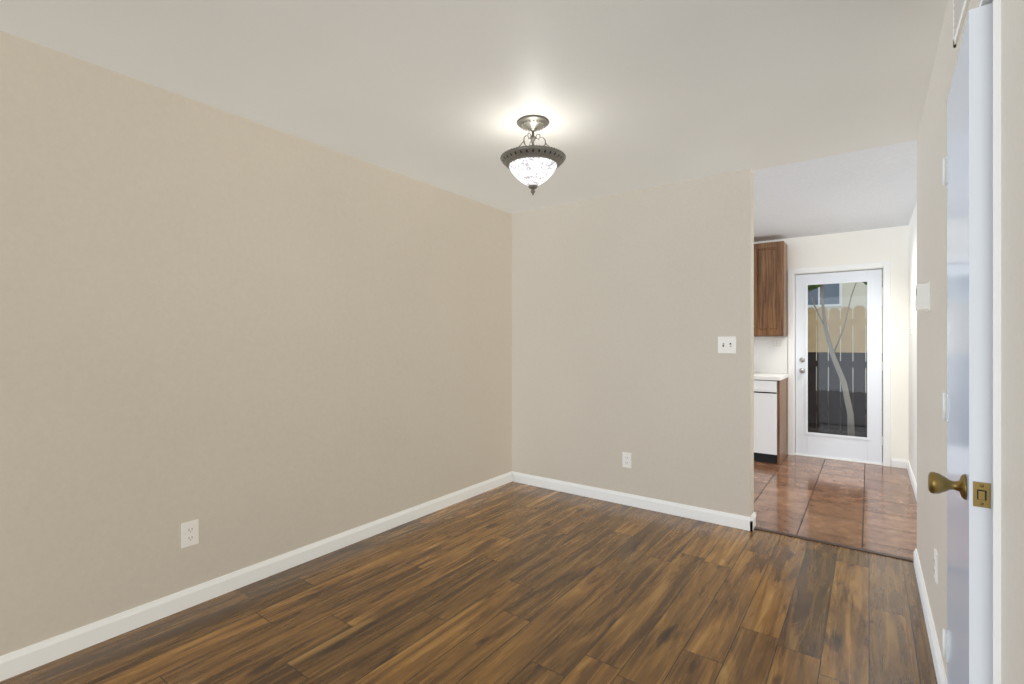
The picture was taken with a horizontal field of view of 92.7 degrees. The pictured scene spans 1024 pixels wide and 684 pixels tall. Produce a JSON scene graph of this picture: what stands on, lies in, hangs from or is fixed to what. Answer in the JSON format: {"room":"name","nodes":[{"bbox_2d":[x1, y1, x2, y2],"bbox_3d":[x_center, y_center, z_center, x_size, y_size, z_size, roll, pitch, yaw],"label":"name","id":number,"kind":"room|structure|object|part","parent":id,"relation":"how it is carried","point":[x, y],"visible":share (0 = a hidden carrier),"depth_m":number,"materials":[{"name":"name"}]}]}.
{"room":"empty dining room","nodes":[
{"label":"empty dining room","id":0,"kind":"room"},
{"bbox_2d":[0,31,511,655],"bbox_3d":[-1.049,0.050,3.132,0.120,2.440,9.020,0,0,36],"label":"wall","id":1,"kind":"structure","parent":0,"point":[246,341],"depth_m":2.40,"materials":[{"name":"beige paint"}]},
{"bbox_2d":[181,519,198,547],"bbox_3d":[-1.544,0.920,2.346,0.008,0.116,0.072,0,0,36],"label":"electrical outlet","id":2,"kind":"object","parent":1,"relation":"attached to","point":[190,533],"visible":1,"depth_m":2.34,"materials":[{"name":"white plastic"}]},
{"bbox_2d":[0,471,511,681],"bbox_3d":[-1.825,1.225,1.956,0.014,0.088,6.206,0,0,36],"label":"baseboard","id":3,"kind":"structure","parent":1,"relation":"attached to","point":[23,660],"depth_m":2.39,"materials":[{"name":"white"}]},
{"bbox_2d":[0,482,937,683],"bbox_3d":[-0.613,1.300,1.107,3.215,0.060,6.265,0,0,36],"label":"floor","id":4,"kind":"structure","parent":0,"point":[514,583],"depth_m":2.29,"materials":[{"name":"brown wood"}]},
{"bbox_2d":[754,527,913,561],"bbox_3d":[2.023,1.267,3.061,0.985,0.006,0.040,0,0,36],"label":"threshold strip","id":5,"kind":"object","parent":4,"relation":"on","point":[840,545],"depth_m":3.05,"materials":[{"name":"brown wood"}]},
{"bbox_2d":[0,0,948,241],"bbox_3d":[0.200,-1.220,2.219,3.215,0.100,9.020,0,0,36],"label":"ceiling","id":6,"kind":"structure","parent":0,"point":[622,96],"depth_m":2.19,"materials":[{"name":"white paint"}]},
{"bbox_2d":[500,115,565,194],"bbox_3d":[0.112,-0.974,2.601,0.349,0.392,0.348,0,0,36],"label":"ceiling light","id":7,"kind":"object","parent":6,"relation":"hanging from","point":[532,167],"visible":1,"depth_m":2.53,"materials":[{"name":"white glass"}]},
{"bbox_3d":[0.112,-0.884,2.601,0.258,0.120,0.258,0,0,36],"label":"lamp shade","id":8,"kind":"part","parent":7,"relation":"part of","materials":[{"name":"white glass"}]},
{"bbox_2d":[512,168,753,516],"bbox_3d":[0.838,0.050,3.928,1.990,2.440,0.120,0,0,36],"label":"wall","id":9,"kind":"structure","parent":0,"point":[629,308],"depth_m":3.74,"materials":[{"name":"beige paint"}]},
{"bbox_2d":[622,452,630,467],"bbox_3d":[0.894,0.920,3.807,0.072,0.116,0.008,0,0,36],"label":"electrical outlet","id":10,"kind":"object","parent":9,"relation":"attached to","point":[626,459],"visible":1,"depth_m":3.81,"materials":[{"name":"white plastic"}]},
{"bbox_2d":[512,471,755,530],"bbox_3d":[0.844,1.225,3.924,2.004,0.088,0.148,0,0,36],"label":"baseboard","id":11,"kind":"structure","parent":9,"relation":"attached to","point":[710,516],"depth_m":3.72,"materials":[{"name":"white"}]},
{"bbox_2d":[718,336,735,352],"bbox_3d":[1.480,0.020,3.371,0.117,0.116,0.021,0,0,36],"label":"double light switch","id":12,"kind":"object","parent":9,"relation":"attached to","point":[727,344],"visible":1,"depth_m":3.37,"materials":[{"name":"white plastic"}]},
{"bbox_2d":[754,225,908,466],"bbox_3d":[2.817,0.050,5.818,2.955,2.440,0.120,0,0,36],"label":"wall","id":13,"kind":"structure","parent":0,"point":[891,244],"depth_m":4.97,"materials":[{"name":"white paint"}]},
{"bbox_2d":[754,241,786,335],"bbox_3d":[2.625,-0.580,5.670,0.960,1.030,0.340,0,0,36],"label":"upper cabinet","id":14,"kind":"object","parent":13,"relation":"attached to","point":[770,288],"visible":0.29,"depth_m":5.35,"materials":[{"name":"brown wood"}]},
{"bbox_2d":[796,269,881,463],"bbox_3d":[3.497,0.253,5.261,0.776,2.010,0.110,0,0,36],"label":"patio door","id":15,"kind":"structure","parent":13,"relation":"in","point":[868,448],"depth_m":5.23,"materials":[{"name":"white"}]},
{"bbox_3d":[3.223,0.261,5.434,0.060,0.178,0.066,0,0,36],"label":"knob","id":16,"kind":"part","parent":15,"relation":"part of","materials":[{"name":"silver metal"}]},
{"bbox_3d":[3.514,0.185,5.288,0.539,1.638,0.006,0,0,36],"label":"glass","id":17,"kind":"part","parent":15,"relation":"part of","materials":[{"name":"clear glass"}]},
{"bbox_2d":[788,261,890,466],"bbox_3d":[3.524,0.225,5.298,0.914,2.091,0.146,0,0,36],"label":"door frame","id":18,"kind":"structure","parent":13,"relation":"attached to","point":[885,267],"depth_m":5.13,"materials":[{"name":"white wood"}]},
{"bbox_2d":[754,454,916,558],"bbox_3d":[2.048,1.300,4.749,3.215,0.060,2.755,0,0,36],"label":"floor","id":19,"kind":"structure","parent":0,"point":[873,507],"depth_m":3.87,"materials":[{"name":"brown tile"}]},
{"bbox_2d":[754,380,776,462],"bbox_3d":[2.659,0.836,5.453,0.601,0.868,0.616,0,0,36],"label":"dishwasher","id":20,"kind":"object","parent":19,"relation":"on","point":[765,420],"visible":0.21,"depth_m":5.10,"materials":[{"name":"white metal"}]},
{"bbox_2d":[754,336,787,464],"bbox_3d":[2.536,0.604,5.554,0.992,1.333,0.632,0,0,36],"label":"base cabinet","id":21,"kind":"object","parent":19,"relation":"on","point":[770,363],"visible":0.35,"depth_m":5.52,"materials":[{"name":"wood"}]},
{"bbox_2d":[771,338,782,347],"bbox_3d":[3.017,0.010,5.562,0.117,0.116,0.011,0,0,36],"label":"electrical outlet plate","id":22,"kind":"object","parent":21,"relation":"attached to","point":[776,342],"visible":1,"depth_m":5.56,"materials":[{"name":"white plastic"}]},
{"bbox_2d":[909,0,1023,683],"bbox_3d":[1.401,0.050,1.342,0.240,2.440,9.020,0,0,36],"label":"wall","id":23,"kind":"structure","parent":0,"point":[927,342],"depth_m":1.72,"materials":[{"name":"beige paint"}]},
{"bbox_2d":[892,458,946,683],"bbox_3d":[1.296,1.225,1.344,0.132,0.088,8.900,0,0,36],"label":"baseboard","id":24,"kind":"structure","parent":23,"relation":"attached to","point":[931,630],"depth_m":2.21,"materials":[{"name":"white"}]},
{"bbox_2d":[915,282,929,311],"bbox_3d":[1.878,-0.205,2.237,0.045,0.128,0.112,0,0,36],"label":"thermostat","id":25,"kind":"object","parent":23,"relation":"attached to","point":[922,300],"visible":1,"depth_m":2.20,"materials":[{"name":"white plastic"}]},
{"bbox_2d":[934,548,937,583],"bbox_3d":[1.702,0.900,1.964,0.008,0.116,0.072,0,0,36],"label":"electrical outlet","id":26,"kind":"object","parent":23,"relation":"attached to","point":[936,566],"visible":1,"depth_m":1.95,"materials":[{"name":"white plastic"}]},
{"bbox_2d":[943,155,947,662],"bbox_3d":[1.463,0.223,1.650,0.011,1.699,0.041,0,0,36],"label":"closet door hinges","id":27,"kind":"object","parent":23,"relation":"attached to","point":[945,400],"visible":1,"depth_m":1.66,"materials":[{"name":"white metal"}]},
{"bbox_2d":[928,3,992,683],"bbox_3d":[1.283,0.222,1.431,0.133,2.073,0.586,0,0,36],"label":"closet door","id":28,"kind":"structure","parent":23,"relation":"in","point":[966,484],"depth_m":1.20,"materials":[{"name":"white wood"}]},
{"bbox_3d":[1.131,0.370,1.242,0.110,0.064,0.103,0,0,36],"label":"knob","id":29,"kind":"part","parent":28,"relation":"part of","materials":[{"name":"gold metal"}]},
{"bbox_2d":[953,0,968,47],"bbox_3d":[1.283,-1.025,1.391,0.007,0.200,0.360,0,0,36],"label":"air vent","id":30,"kind":"object","parent":23,"relation":"in","point":[959,9],"visible":1,"depth_m":1.46,"materials":[{"name":"white"}]},
{"bbox_2d":[979,0,1000,683],"bbox_3d":[1.339,0.217,1.383,0.089,2.105,0.637,0,0,36],"label":"door frame","id":31,"kind":"structure","parent":23,"relation":"attached to","point":[996,341],"depth_m":1.14,"materials":[{"name":"white wood"}]},
{"label":"outside","id":32,"kind":"structure","parent":0,"visible":0},
{"bbox_2d":[808,391,866,436],"bbox_3d":[8.383,1.340,11.474,18.000,0.100,15.580,0,0,36],"label":"patio","id":33,"kind":"structure","parent":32,"point":[829,431],"depth_m":7.12,"materials":[{"name":"concrete"}]},
{"bbox_2d":[808,282,866,392],"bbox_3d":[9.940,-2.080,13.606,18.400,6.700,4.700,0,0,36],"label":"building","id":34,"kind":"structure","parent":33,"relation":"on","point":[842,296],"depth_m":12.44,"materials":[{"name":"paint"}]},
{"bbox_2d":[808,305,866,432],"bbox_3d":[5.057,0.370,6.861,8.073,1.800,0.146,0,0,36],"label":"fence","id":35,"kind":"object","parent":33,"relation":"on","point":[823,392],"depth_m":7.05,"materials":[{"name":"brown wood"}]},
{"bbox_2d":[808,282,866,435],"bbox_3d":[4.246,-0.187,6.354,1.906,2.917,0.704,0,0,36],"label":"tree","id":36,"kind":"object","parent":33,"relation":"on","point":[843,384],"depth_m":6.27,"materials":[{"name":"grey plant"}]}
]}

